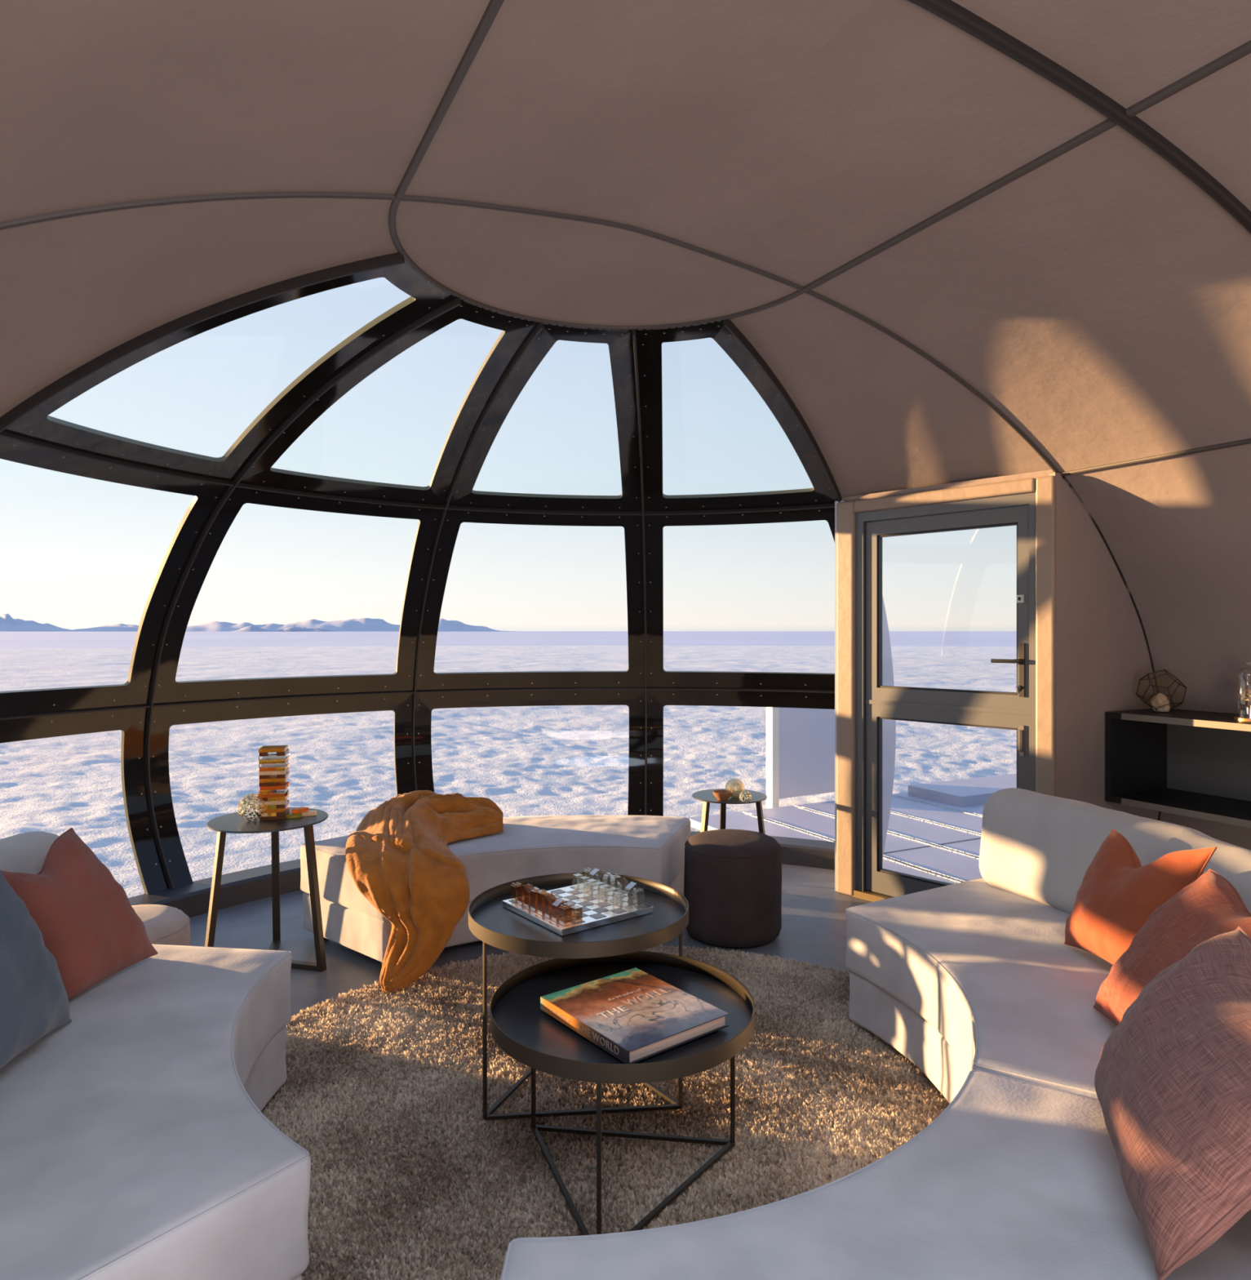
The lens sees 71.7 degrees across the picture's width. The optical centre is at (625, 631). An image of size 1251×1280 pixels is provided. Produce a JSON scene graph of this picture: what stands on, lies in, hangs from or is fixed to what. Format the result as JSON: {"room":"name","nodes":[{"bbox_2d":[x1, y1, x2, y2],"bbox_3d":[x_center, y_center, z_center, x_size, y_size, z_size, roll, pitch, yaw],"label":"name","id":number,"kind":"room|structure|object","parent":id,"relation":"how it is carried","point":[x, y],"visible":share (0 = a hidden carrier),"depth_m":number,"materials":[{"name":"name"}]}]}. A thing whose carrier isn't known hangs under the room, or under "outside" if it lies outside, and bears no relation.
{"room":"dome lounge","nodes":[
{"label":"dome lounge","id":0,"kind":"room"},
{"bbox_2d":[0,0,490,417],"bbox_3d":[-1.290,-1.003,2.130,1.879,0.606,2.318,0,0,-27],"label":"ceiling","id":1,"kind":"structure","parent":0,"point":[103,102],"depth_m":2.04,"materials":[{"name":"fabric"}]},
{"bbox_2d":[189,863,954,1018],"bbox_3d":[0.557,1.450,1.780,5.320,0.100,7.750,0,0,-27],"label":"floor","id":2,"kind":"structure","parent":0,"point":[814,928],"depth_m":3.92,"materials":[{"name":"concrete"}]},
{"bbox_2d":[0,831,311,1279],"bbox_3d":[-1.263,0.997,1.911,1.015,0.806,1.974,0,0,-23],"label":"curved sofa","id":3,"kind":"object","parent":2,"relation":"on","point":[137,1142],"visible":0.81,"depth_m":1.66,"materials":[{"name":"grey fabric"}]},
{"bbox_2d":[0,870,71,1069],"bbox_3d":[-1.374,0.753,1.835,0.220,0.382,0.515,0,0,0],"label":"pillow","id":4,"kind":"object","parent":3,"relation":"on","point":[34,1004],"visible":1,"depth_m":1.89,"materials":[{"name":"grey fabric"}]},
{"bbox_2d":[0,827,158,1000],"bbox_3d":[-1.484,0.757,2.300,0.238,0.380,0.485,0,0,0],"label":"pillow","id":5,"kind":"object","parent":3,"relation":"on","point":[84,917],"visible":0.84,"depth_m":2.29,"materials":[{"name":"fabric"}]},
{"bbox_2d":[131,904,191,946],"bbox_3d":[-1.704,1.182,2.954,0.395,0.424,0.392,0,0,30],"label":"pouf","id":6,"kind":"object","parent":2,"relation":"on","point":[163,924],"visible":0.13,"depth_m":2.95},
{"bbox_2d":[0,252,404,432],"bbox_3d":[-1.839,0.064,2.947,2.202,2.681,0.014,0,0,3],"label":"window frame","id":7,"kind":"structure","parent":2,"relation":"on","point":[224,306],"depth_m":2.92,"materials":[{"name":"metal"}]},
{"bbox_2d":[204,807,328,971],"bbox_3d":[-1.487,1.094,3.653,0.498,0.612,0.498,0,0,0],"label":"side table","id":8,"kind":"object","parent":2,"relation":"on","point":[233,823],"visible":0.73,"depth_m":3.57,"materials":[{"name":"grey metal"}]},
{"bbox_2d":[237,793,266,821],"bbox_3d":[-1.554,0.732,3.604,0.114,0.112,0.114,0,0,0],"label":"decorative ball","id":9,"kind":"object","parent":8,"relation":"on","point":[251,807],"visible":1,"depth_m":3.56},
{"bbox_2d":[259,814,286,820],"bbox_3d":[-1.476,0.780,3.627,0.102,0.016,0.034,0,0,-12],"label":"block","id":10,"kind":"object","parent":8,"relation":"on","point":[279,817],"visible":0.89,"depth_m":3.61,"materials":[{"name":"brown"}]},
{"bbox_3d":[-1.519,0.764,3.653,0.034,0.016,0.102,0,0,-12],"label":"block","id":11,"kind":"object","parent":10,"relation":"on","visible":0},
{"bbox_3d":[-1.495,0.749,3.693,0.102,0.016,0.034,0,0,-12],"label":"block","id":12,"kind":"object","parent":11,"relation":"on","visible":0},
{"bbox_2d":[276,800,289,808],"bbox_3d":[-1.452,0.733,3.668,0.034,0.016,0.102,0,0,-12],"label":"block","id":13,"kind":"object","parent":12,"relation":"on","point":[284,806],"visible":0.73,"depth_m":3.62,"materials":[{"name":"brown"}]},
{"bbox_2d":[265,799,287,804],"bbox_3d":[-1.474,0.717,3.627,0.102,0.016,0.034,0,0,-12],"label":"block","id":14,"kind":"object","parent":13,"relation":"on","point":[275,802],"visible":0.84,"depth_m":3.61,"materials":[{"name":"brown"}]},
{"bbox_2d":[276,792,289,800],"bbox_3d":[-1.452,0.702,3.670,0.034,0.016,0.102,0,0,-12],"label":"block","id":15,"kind":"object","parent":14,"relation":"on","point":[281,798],"visible":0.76,"depth_m":3.62,"materials":[{"name":"orange"}]},
{"bbox_2d":[257,792,285,797],"bbox_3d":[-1.482,0.686,3.626,0.102,0.016,0.034,0,0,-12],"label":"block","id":16,"kind":"object","parent":15,"relation":"on","point":[269,794],"visible":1,"depth_m":3.61,"materials":[{"name":"orange"}]},
{"bbox_2d":[286,813,302,818],"bbox_3d":[-1.406,0.780,3.667,0.063,0.016,0.034,0,0,-29],"label":"block","id":17,"kind":"object","parent":8,"relation":"on","point":[288,815],"visible":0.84,"depth_m":3.65,"materials":[{"name":"yellow"}]},
{"bbox_2d":[292,806,308,813],"bbox_3d":[-1.388,0.764,3.693,0.034,0.016,0.063,0,0,21],"label":"block","id":18,"kind":"object","parent":17,"relation":"on","point":[303,809],"visible":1,"depth_m":3.68,"materials":[{"name":"orange"}]},
{"bbox_2d":[145,297,461,888],"bbox_3d":[-1.549,0.064,3.854,2.202,2.681,0.014,0,0,33],"label":"trim","id":19,"kind":"structure","parent":2,"relation":"on","point":[451,305],"depth_m":4.05,"materials":[{"name":"metal"}]},
{"bbox_2d":[0,191,626,230],"bbox_3d":[-1.307,0.027,2.186,2.942,2.755,0.016,0,0,-27],"label":"trim","id":20,"kind":"structure","parent":2,"relation":"on","point":[242,196],"depth_m":2.37,"materials":[{"name":"grey"}]},
{"bbox_2d":[412,322,543,791],"bbox_3d":[-0.844,0.064,4.496,0.014,2.681,2.202,0,0,-27],"label":"trim","id":21,"kind":"structure","parent":2,"relation":"on","point":[540,326],"depth_m":4.66,"materials":[{"name":"metal"}]},
{"bbox_2d":[300,814,690,965],"bbox_3d":[-0.531,1.174,4.079,1.892,0.452,0.832,0,0,-17],"label":"bench","id":22,"kind":"object","parent":2,"relation":"on","point":[651,847],"visible":0.49,"depth_m":3.88,"materials":[{"name":"grey fabric"}]},
{"bbox_2d":[345,790,503,991],"bbox_3d":[-0.873,1.060,3.828,0.680,0.612,1.139,0,0,-10],"label":"throw blanket","id":23,"kind":"object","parent":22,"relation":"on","point":[399,857],"visible":1,"depth_m":3.42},
{"bbox_2d":[261,943,949,1279],"bbox_3d":[0.017,1.379,2.408,2.810,0.041,2.796,0,0,-10],"label":"shag rug","id":24,"kind":"object","parent":2,"relation":"on","point":[383,1091],"visible":0.45,"depth_m":2.43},
{"bbox_2d":[468,872,688,1119],"bbox_3d":[-0.140,1.097,2.624,0.662,0.545,0.667,0,0,0],"label":"tray table","id":25,"kind":"object","parent":24,"relation":"on","point":[495,925],"visible":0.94,"depth_m":2.49,"materials":[{"name":"grey"}]},
{"bbox_2d":[502,881,653,935],"bbox_3d":[-0.149,0.847,2.666,0.335,0.019,0.335,0,0,-38],"label":"board","id":26,"kind":"object","parent":25,"relation":"on","point":[573,908],"visible":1,"depth_m":2.63,"materials":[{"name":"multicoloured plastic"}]},
{"bbox_2d":[468,872,688,958],"bbox_3d":[-0.140,0.845,2.622,0.662,0.042,0.662,0,0,0],"label":"tray","id":27,"kind":"object","parent":25,"relation":"on","point":[495,925],"depth_m":2.52,"materials":[{"name":"brown metal"}]},
{"bbox_2d":[489,951,755,1235],"bbox_3d":[-0.008,1.149,2.186,0.662,0.441,0.662,0,0,0],"label":"tray table","id":28,"kind":"object","parent":24,"relation":"on","point":[535,1038],"visible":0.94,"depth_m":2.14,"materials":[{"name":"grey"}]},
{"bbox_2d":[489,951,755,1084],"bbox_3d":[-0.008,0.949,2.186,0.662,0.042,0.662,0,0,0],"label":"tray","id":29,"kind":"object","parent":28,"relation":"on","point":[518,1025],"depth_m":2.11,"materials":[{"name":"brown metal"}]},
{"bbox_2d":[500,1069,1250,1279],"bbox_3d":[0.539,0.997,1.207,1.954,0.805,1.011,0,0,-30],"label":"curved sofa","id":30,"kind":"object","parent":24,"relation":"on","point":[1015,1179],"visible":0.95,"depth_m":1.40,"materials":[{"name":"grey fabric"}]},
{"bbox_2d":[1094,926,1250,1279],"bbox_3d":[0.935,0.731,1.408,0.271,0.386,0.670,0,0,20],"label":"pillow","id":31,"kind":"object","parent":30,"relation":"on","point":[1173,1078],"visible":1,"depth_m":1.29,"materials":[{"name":"fabric"}]},
{"bbox_2d":[632,329,647,815],"bbox_3d":[0.087,0.064,4.699,0.014,2.681,2.202,0,0,3],"label":"trim","id":32,"kind":"structure","parent":2,"relation":"on","point":[634,338],"depth_m":5.22,"materials":[{"name":"metal"}]},
{"bbox_2d":[692,788,767,834],"bbox_3d":[0.574,1.147,4.734,0.419,0.505,0.435,0,0,0],"label":"side table","id":33,"kind":"object","parent":2,"relation":"on","point":[707,796],"visible":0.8,"depth_m":4.63,"materials":[{"name":"grey metal"}]},
{"bbox_2d":[712,789,733,800],"bbox_3d":[0.517,0.874,4.604,0.108,0.042,0.108,0,0,0],"label":"wooden bowl","id":34,"kind":"object","parent":33,"relation":"on","point":[721,794],"visible":1,"depth_m":4.58,"materials":[{"name":"brown wood"}]},
{"bbox_2d":[725,777,745,797],"bbox_3d":[0.590,0.844,4.662,0.104,0.102,0.104,0,0,0],"label":"glass ball","id":35,"kind":"object","parent":33,"relation":"on","point":[736,785],"visible":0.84,"depth_m":4.62,"materials":[{"name":"beige glass"}]},
{"bbox_2d":[739,790,751,803],"bbox_3d":[0.625,0.863,4.516,0.064,0.063,0.064,0,0,0],"label":"glass ball","id":36,"kind":"object","parent":33,"relation":"on","point":[745,796],"visible":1,"depth_m":4.50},
{"bbox_2d":[684,828,782,947],"bbox_3d":[0.495,1.169,3.999,0.450,0.449,0.450,0,0,0],"label":"pouf","id":37,"kind":"object","parent":2,"relation":"on","point":[733,877],"visible":1,"depth_m":3.81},
{"bbox_2d":[845,787,1250,1103],"bbox_3d":[1.276,0.996,2.484,1.027,0.808,1.960,0,0,0],"label":"curved sofa","id":38,"kind":"object","parent":2,"relation":"on","point":[959,979],"visible":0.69,"depth_m":2.67,"materials":[{"name":"grey fabric"}]},
{"bbox_2d":[845,878,1117,1098],"bbox_3d":[1.273,1.065,2.487,1.013,0.234,1.950,0,0,0],"label":"seat cushion","id":39,"kind":"object","parent":38,"relation":"on","point":[986,966],"depth_m":2.51,"materials":[{"name":"grey fabric"}]},
{"bbox_2d":[1064,828,1217,964],"bbox_3d":[1.381,0.737,2.382,0.195,0.408,0.487,0,0,0],"label":"pillow","id":40,"kind":"object","parent":38,"relation":"on","point":[1117,895],"visible":0.77,"depth_m":2.33,"materials":[{"name":"orange fabric"}]},
{"bbox_2d":[1093,868,1250,1026],"bbox_3d":[1.249,0.749,1.881,0.273,0.378,0.559,0,0,0],"label":"pillow","id":41,"kind":"object","parent":38,"relation":"on","point":[1210,907],"visible":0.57,"depth_m":1.93,"materials":[{"name":"fabric"}]},
{"bbox_2d":[395,0,1250,325],"bbox_3d":[0.385,-1.323,2.115,1.506,0.114,3.183,0,0,-27],"label":"ceiling","id":42,"kind":"structure","parent":0,"point":[904,114],"depth_m":2.27,"materials":[{"name":"fabric"}]},
{"bbox_2d":[388,200,804,330],"bbox_3d":[-0.174,-1.266,3.196,1.515,0.024,0.758,0,0,-27],"label":"trim","id":43,"kind":"structure","parent":42,"relation":"attached to","point":[394,204],"depth_m":3.39,"materials":[{"name":"grey"}]},
{"bbox_2d":[835,500,896,891],"bbox_3d":[1.421,0.350,5.073,0.050,2.099,1.003,0,0,33],"label":"wall","id":44,"kind":"structure","parent":0,"point":[889,726],"depth_m":5.28,"materials":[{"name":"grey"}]},
{"bbox_2d":[128,831,835,917],"bbox_3d":[-1.145,1.341,4.107,5.248,0.118,2.055,0,0,-43],"label":"baseboard","id":45,"kind":"structure","parent":44,"relation":"attached to","point":[238,887],"depth_m":4.52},
{"bbox_2d":[0,707,169,893],"bbox_3d":[-2.604,0.891,3.691,0.401,1.030,1.524,0,0,18],"label":"window frame","id":46,"kind":"structure","parent":45,"relation":"attached to","point":[131,722],"depth_m":4.31,"materials":[{"name":"black metal"}]},
{"bbox_2d":[150,693,414,887],"bbox_3d":[-1.839,0.891,4.882,1.524,1.030,0.401,0,0,-42],"label":"window","id":47,"kind":"structure","parent":45,"relation":"attached to","point":[162,717],"depth_m":4.78,"materials":[{"name":"black metal"}]},
{"bbox_2d":[646,689,835,816],"bbox_3d":[0.831,0.891,5.464,1.524,1.030,0.401,0,0,18],"label":"window","id":48,"kind":"structure","parent":44,"relation":"in","point":[657,700],"depth_m":5.70,"materials":[{"name":"black metal"}]},
{"bbox_2d":[724,319,842,502],"bbox_3d":[0.790,-0.974,4.090,0.014,0.606,1.445,0,0,33],"label":"trim","id":49,"kind":"structure","parent":44,"relation":"attached to","point":[733,329],"depth_m":3.99,"materials":[{"name":"metal"}]},
{"bbox_2d":[729,53,1250,502],"bbox_3d":[1.557,-0.988,2.929,1.733,0.636,3.554,0,0,-27],"label":"ceiling","id":50,"kind":"structure","parent":0,"point":[1100,298],"depth_m":3.08,"materials":[{"name":"fabric"}]},
{"bbox_2d":[624,224,1060,473],"bbox_3d":[0.971,-1.020,3.361,2.185,0.660,0.018,0,0,-27],"label":"trim","id":51,"kind":"structure","parent":50,"relation":"attached to","point":[629,228],"depth_m":3.30,"materials":[{"name":"grey"}]},
{"bbox_2d":[802,40,1250,293],"bbox_3d":[1.220,-1.265,2.123,0.029,0.027,2.430,0,0,-27],"label":"trim","id":52,"kind":"structure","parent":50,"relation":"attached to","point":[1244,50],"depth_m":2.30,"materials":[{"name":"grey"}]},
{"bbox_2d":[907,0,1250,233],"bbox_3d":[1.864,0.027,2.454,2.942,2.755,0.030,0,0,-27],"label":"ceiling beam","id":53,"kind":"structure","parent":50,"relation":"attached to","point":[949,11],"depth_m":2.04,"materials":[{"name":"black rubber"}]},
{"bbox_2d":[1049,472,1161,820],"bbox_3d":[2.264,0.350,4.029,0.838,2.099,0.030,0,0,-27],"label":"wall","id":54,"kind":"structure","parent":0,"point":[1103,656],"depth_m":3.93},
{"bbox_2d":[836,475,1056,895],"bbox_3d":[1.559,0.356,4.271,0.145,2.088,1.123,0,0,-42],"label":"door frame","id":55,"kind":"structure","parent":54,"relation":"attached to","point":[1046,486],"depth_m":4.34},
{"bbox_2d":[1062,475,1161,819],"bbox_3d":[2.268,0.349,4.031,0.779,2.113,0.030,0,0,-27],"label":"trim","id":56,"kind":"structure","parent":54,"relation":"attached to","point":[1066,479],"depth_m":4.04,"materials":[{"name":"metal"}]},
{"bbox_2d":[1065,443,1250,849],"bbox_3d":[2.567,0.345,3.501,0.793,2.153,1.216,0,0,-27],"label":"wall","id":57,"kind":"structure","parent":0,"point":[1177,530],"depth_m":3.79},
{"bbox_2d":[852,492,1035,902],"bbox_3d":[1.552,0.388,4.257,0.154,2.025,0.945,0,0,-42],"label":"door","id":58,"kind":"structure","parent":57,"relation":"in","point":[876,702],"depth_m":4.34,"materials":[{"name":"grey metal"}]},
{"bbox_2d":[1060,438,1250,476],"bbox_3d":[2.494,-0.700,2.780,0.026,0.027,2.430,0,0,-27],"label":"trim","id":59,"kind":"structure","parent":57,"relation":"attached to","point":[1248,441],"depth_m":3.45,"materials":[{"name":"grey"}]},
{"bbox_2d":[1105,708,1250,827],"bbox_3d":[2.833,0.575,3.242,0.456,0.410,1.880,0,0,-27],"label":"shelf unit","id":60,"kind":"object","parent":57,"relation":"attached to","point":[1192,763],"visible":0.97,"depth_m":3.97,"materials":[{"name":"black"}]},
{"bbox_2d":[1136,669,1186,711],"bbox_3d":[2.437,0.272,3.938,0.188,0.196,0.160,0,0,-20],"label":"terrarium","id":61,"kind":"object","parent":60,"relation":"on","point":[1142,698],"visible":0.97,"depth_m":3.93,"materials":[{"name":"black"}]},
{"bbox_2d":[1151,693,1170,711],"bbox_3d":[2.435,0.323,3.940,0.073,0.084,0.078,0,0,0],"label":"stone","id":62,"kind":"object","parent":61,"relation":"in","point":[1160,700],"visible":0.95,"depth_m":3.92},
{"bbox_2d":[1234,660,1250,721],"bbox_3d":[2.578,0.246,3.577,0.104,0.248,0.104,0,0,0],"label":"glass cloche","id":63,"kind":"object","parent":60,"relation":"on","point":[1237,718],"visible":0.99,"depth_m":3.57,"materials":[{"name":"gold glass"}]},
{"bbox_2d":[1240,687,1250,717],"bbox_3d":[2.579,0.295,3.577,0.063,0.125,0.064,0,0,0],"label":"ornament","id":64,"kind":"object","parent":63,"relation":"in","point":[1246,694],"visible":1,"depth_m":3.57,"materials":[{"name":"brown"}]},
{"label":"outside","id":65,"kind":"structure","parent":0,"visible":0},
{"bbox_2d":[0,644,1017,897],"bbox_3d":[0.000,1.643,39.262,192.073,0.124,119.270,0,0,0],"label":"snow field","id":66,"kind":"structure","parent":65,"point":[547,760],"depth_m":12.05,"materials":[{"name":"white"}]},
{"bbox_2d":[688,791,984,884],"bbox_3d":[3.944,1.550,5.739,4.920,0.060,5.490,0,0,-27],"label":"deck","id":67,"kind":"object","parent":66,"relation":"on","point":[957,865],"visible":0.18,"depth_m":6.68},
{"bbox_2d":[766,706,835,808],"bbox_3d":[1.731,1.100,8.106,0.980,1.160,0.090,0,0,-30],"label":"partition wall","id":68,"kind":"structure","parent":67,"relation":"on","point":[801,741],"depth_m":8.02,"materials":[{"name":"grey"}]},
{"bbox_2d":[745,795,982,882],"bbox_3d":[3.607,1.518,5.791,3.362,0.015,4.900,0,0,-27],"label":"snow ridge","id":69,"kind":"object","parent":67,"relation":"on","point":[899,796],"visible":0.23,"depth_m":6.54,"materials":[{"name":"white"}]},
{"bbox_2d":[908,773,1017,807],"bbox_3d":[3.963,1.475,8.372,2.700,0.090,0.620,0,0,-27],"label":"step","id":70,"kind":"structure","parent":67,"relation":"on","point":[973,791],"depth_m":7.88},
{"bbox_3d":[-2.010,0.345,1.139,1.262,2.153,1.444,0,0,0],"label":"wall","id":71,"kind":"structure","parent":0,"visible":0},
{"bbox_2d":[0,436,230,716],"bbox_3d":[-2.387,-0.164,3.622,0.816,1.090,1.508,0,0,18],"label":"window","id":72,"kind":"structure","parent":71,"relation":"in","point":[136,691],"depth_m":4.06,"materials":[{"name":"black metal"}]},
{"bbox_2d":[3,257,457,481],"bbox_3d":[-1.405,-0.984,3.468,1.557,0.588,1.146,0,0,0],"label":"window","id":73,"kind":"structure","parent":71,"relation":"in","point":[425,297],"depth_m":3.35,"materials":[{"name":"black metal"}]},
{"bbox_2d":[153,487,443,703],"bbox_3d":[-1.686,-0.164,4.713,1.508,1.090,0.816,0,0,-42],"label":"window","id":74,"kind":"structure","parent":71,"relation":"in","point":[167,690],"depth_m":4.72,"materials":[{"name":"black metal"}]},
{"bbox_2d":[239,299,539,505],"bbox_3d":[-0.977,-0.984,3.934,1.132,0.588,1.467,0,0,-42],"label":"window","id":75,"kind":"structure","parent":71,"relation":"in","point":[516,332],"depth_m":4.01,"materials":[{"name":"black metal"}]},
{"bbox_2d":[0,687,835,720],"bbox_3d":[-1.230,0.379,4.212,5.627,0.020,2.170,0,0,-42],"label":"trim","id":76,"kind":"structure","parent":71,"relation":"attached to","point":[89,710],"depth_m":5.27,"materials":[{"name":"metal"}]},
{"bbox_2d":[0,431,835,515],"bbox_3d":[-0.925,-0.692,3.876,4.231,0.040,1.632,0,0,-42],"label":"trim","id":77,"kind":"structure","parent":71,"relation":"attached to","point":[4,434],"depth_m":4.54,"materials":[{"name":"metal"}]},
{"bbox_2d":[414,689,644,815],"bbox_3d":[-0.582,0.891,5.530,1.524,1.030,0.401,0,0,-12],"label":"window","id":78,"kind":"structure","parent":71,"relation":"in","point":[425,703],"depth_m":5.67,"materials":[{"name":"black metal"}]},
{"bbox_2d":[416,509,644,690],"bbox_3d":[-0.534,-0.164,5.308,1.508,1.090,0.816,0,0,-12],"label":"window","id":79,"kind":"structure","parent":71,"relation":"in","point":[428,679],"depth_m":5.41,"materials":[{"name":"black metal"}]},
{"bbox_2d":[448,324,641,511],"bbox_3d":[-0.450,-0.984,4.283,1.106,0.588,1.525,0,0,0],"label":"window","id":80,"kind":"structure","parent":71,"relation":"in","point":[620,343],"depth_m":4.40,"materials":[{"name":"black metal"}]},
{"bbox_2d":[635,320,838,511],"bbox_3d":[0.608,-0.984,4.265,1.146,0.588,1.557,0,0,0],"label":"window","id":81,"kind":"structure","parent":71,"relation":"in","point":[649,342],"depth_m":4.35,"materials":[{"name":"black metal"}]},
{"bbox_2d":[644,507,835,690],"bbox_3d":[0.762,-0.164,5.247,1.508,1.090,0.816,0,0,18],"label":"window","id":82,"kind":"structure","parent":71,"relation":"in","point":[657,677],"depth_m":5.49,"materials":[{"name":"black metal"}]},
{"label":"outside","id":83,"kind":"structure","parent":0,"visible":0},
{"bbox_2d":[0,631,1017,648],"bbox_3d":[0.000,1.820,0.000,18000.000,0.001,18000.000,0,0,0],"label":"snow field","id":84,"kind":"structure","parent":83,"point":[8,640],"depth_m":205.99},
{"bbox_2d":[0,613,523,631],"bbox_3d":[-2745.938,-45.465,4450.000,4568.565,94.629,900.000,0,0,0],"label":"mountain range","id":85,"kind":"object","parent":84,"relation":"on","point":[7,624],"visible":0.8,"depth_m":4144.55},
{"bbox_2d":[231,626,336,631],"bbox_3d":[-1377.677,-9.217,3450.000,590.433,22.133,300.000,0,0,0],"label":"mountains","id":86,"kind":"structure","parent":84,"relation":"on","point":[249,628],"depth_m":3337.57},
{"bbox_3d":[0.026,0.958,2.151,0.390,0.006,0.399,0,0,0],"label":"magazine","id":87,"kind":"object","parent":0,"visible":0},
{"bbox_2d":[540,967,728,1063],"bbox_3d":[0.017,0.938,2.137,0.309,0.032,0.360,0,0,-38],"label":"picture book","id":88,"kind":"object","parent":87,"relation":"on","point":[634,1015],"visible":1,"depth_m":2.09,"materials":[{"name":"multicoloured paper"}]},
{"bbox_3d":[-0.474,-1.003,0.564,1.851,0.606,1.747,0,0,0],"label":"ceiling","id":89,"kind":"structure","parent":0,"visible":0},
{"bbox_2d":[395,0,504,200],"bbox_3d":[-0.106,-1.265,1.438,0.025,0.027,2.430,0,0,-27],"label":"trim","id":90,"kind":"structure","parent":89,"relation":"attached to","point":[494,6],"depth_m":2.01,"materials":[{"name":"grey"}]},
{"label":"block","id":91,"kind":"object","parent":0,"visible":0},
{"bbox_3d":[-1.520,0.702,3.656,0.034,0.016,0.102,0,0,-12],"label":"block","id":92,"kind":"object","parent":91,"relation":"on","visible":0},
{"bbox_3d":[-1.494,0.686,3.693,0.102,0.016,0.034,0,0,-12],"label":"block","id":93,"kind":"object","parent":92,"relation":"on","visible":0},
{"bbox_2d":[276,786,288,793],"bbox_3d":[-1.450,0.670,3.663,0.034,0.016,0.102,0,0,-12],"label":"block","id":94,"kind":"object","parent":93,"relation":"on","point":[278,791],"visible":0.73,"depth_m":3.62,"materials":[{"name":"white"}]},
{"bbox_2d":[259,784,287,790],"bbox_3d":[-1.475,0.655,3.627,0.102,0.016,0.034,0,0,-12],"label":"block","id":95,"kind":"object","parent":94,"relation":"on","point":[278,786],"visible":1,"depth_m":3.61,"materials":[{"name":"orange"}]},
{"bbox_2d":[259,782,267,786],"bbox_3d":[-1.519,0.639,3.655,0.034,0.016,0.102,0,0,-12],"label":"block","id":96,"kind":"object","parent":95,"relation":"on","point":[260,784],"visible":0.46,"depth_m":3.60,"materials":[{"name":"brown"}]},
{"bbox_2d":[259,777,286,782],"bbox_3d":[-1.477,0.623,3.626,0.102,0.016,0.034,0,0,-12],"label":"block","id":97,"kind":"object","parent":96,"relation":"on","point":[269,780],"visible":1,"depth_m":3.61,"materials":[{"name":"orange"}]},
{"bbox_3d":[-1.496,0.623,3.693,0.102,0.016,0.034,0,0,-12],"label":"block","id":98,"kind":"object","parent":96,"relation":"on","visible":0},
{"bbox_2d":[259,774,271,778],"bbox_3d":[-1.519,0.608,3.655,0.034,0.016,0.102,0,0,-12],"label":"block","id":99,"kind":"object","parent":98,"relation":"on","point":[265,776],"visible":0.63,"depth_m":3.61,"materials":[{"name":"brown"}]},
{"bbox_2d":[258,769,286,775],"bbox_3d":[-1.479,0.592,3.626,0.102,0.016,0.034,0,0,-12],"label":"block","id":100,"kind":"object","parent":99,"relation":"on","point":[272,772],"visible":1,"depth_m":3.61,"materials":[{"name":"brown"}]},
{"bbox_3d":[-1.492,0.592,3.694,0.102,0.016,0.034,0,0,-12],"label":"block","id":101,"kind":"object","parent":99,"relation":"on","visible":0},
{"bbox_2d":[276,763,289,770],"bbox_3d":[-1.451,0.576,3.668,0.034,0.016,0.102,0,0,-12],"label":"block","id":102,"kind":"object","parent":101,"relation":"on","point":[286,767],"visible":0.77,"depth_m":3.62,"materials":[{"name":"orange"}]},
{"bbox_2d":[258,762,286,767],"bbox_3d":[-1.479,0.560,3.626,0.102,0.016,0.034,0,0,-12],"label":"block","id":103,"kind":"object","parent":102,"relation":"on","point":[271,765],"visible":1,"depth_m":3.61,"materials":[{"name":"white"}]},
{"bbox_2d":[258,760,267,764],"bbox_3d":[-1.518,0.545,3.650,0.034,0.016,0.102,0,0,-12],"label":"block","id":104,"kind":"object","parent":103,"relation":"on","point":[260,762],"visible":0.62,"depth_m":3.60,"materials":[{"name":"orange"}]},
{"bbox_2d":[258,755,285,759],"bbox_3d":[-1.481,0.529,3.626,0.102,0.016,0.034,0,0,-12],"label":"block","id":105,"kind":"object","parent":104,"relation":"on","point":[260,757],"visible":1,"depth_m":3.61,"materials":[{"name":"white"}]},
{"bbox_2d":[276,756,289,763],"bbox_3d":[-1.452,0.545,3.671,0.034,0.016,0.102,0,0,-12],"label":"block","id":106,"kind":"object","parent":103,"relation":"on","point":[280,761],"visible":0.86,"depth_m":3.62,"materials":[{"name":"orange"}]},
{"bbox_3d":[-1.488,0.529,3.695,0.102,0.016,0.034,0,0,-12],"label":"block","id":107,"kind":"object","parent":106,"relation":"on","visible":0},
{"bbox_2d":[276,748,288,755],"bbox_3d":[-1.450,0.513,3.664,0.034,0.016,0.102,0,0,-12],"label":"block","id":108,"kind":"object","parent":107,"relation":"on","point":[278,753],"visible":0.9,"depth_m":3.62,"materials":[{"name":"brown"}]},
{"bbox_2d":[258,746,285,752],"bbox_3d":[-1.480,0.498,3.626,0.102,0.016,0.034,0,0,-12],"label":"block","id":109,"kind":"object","parent":108,"relation":"on","point":[282,748],"visible":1,"depth_m":3.61,"materials":[{"name":"orange"}]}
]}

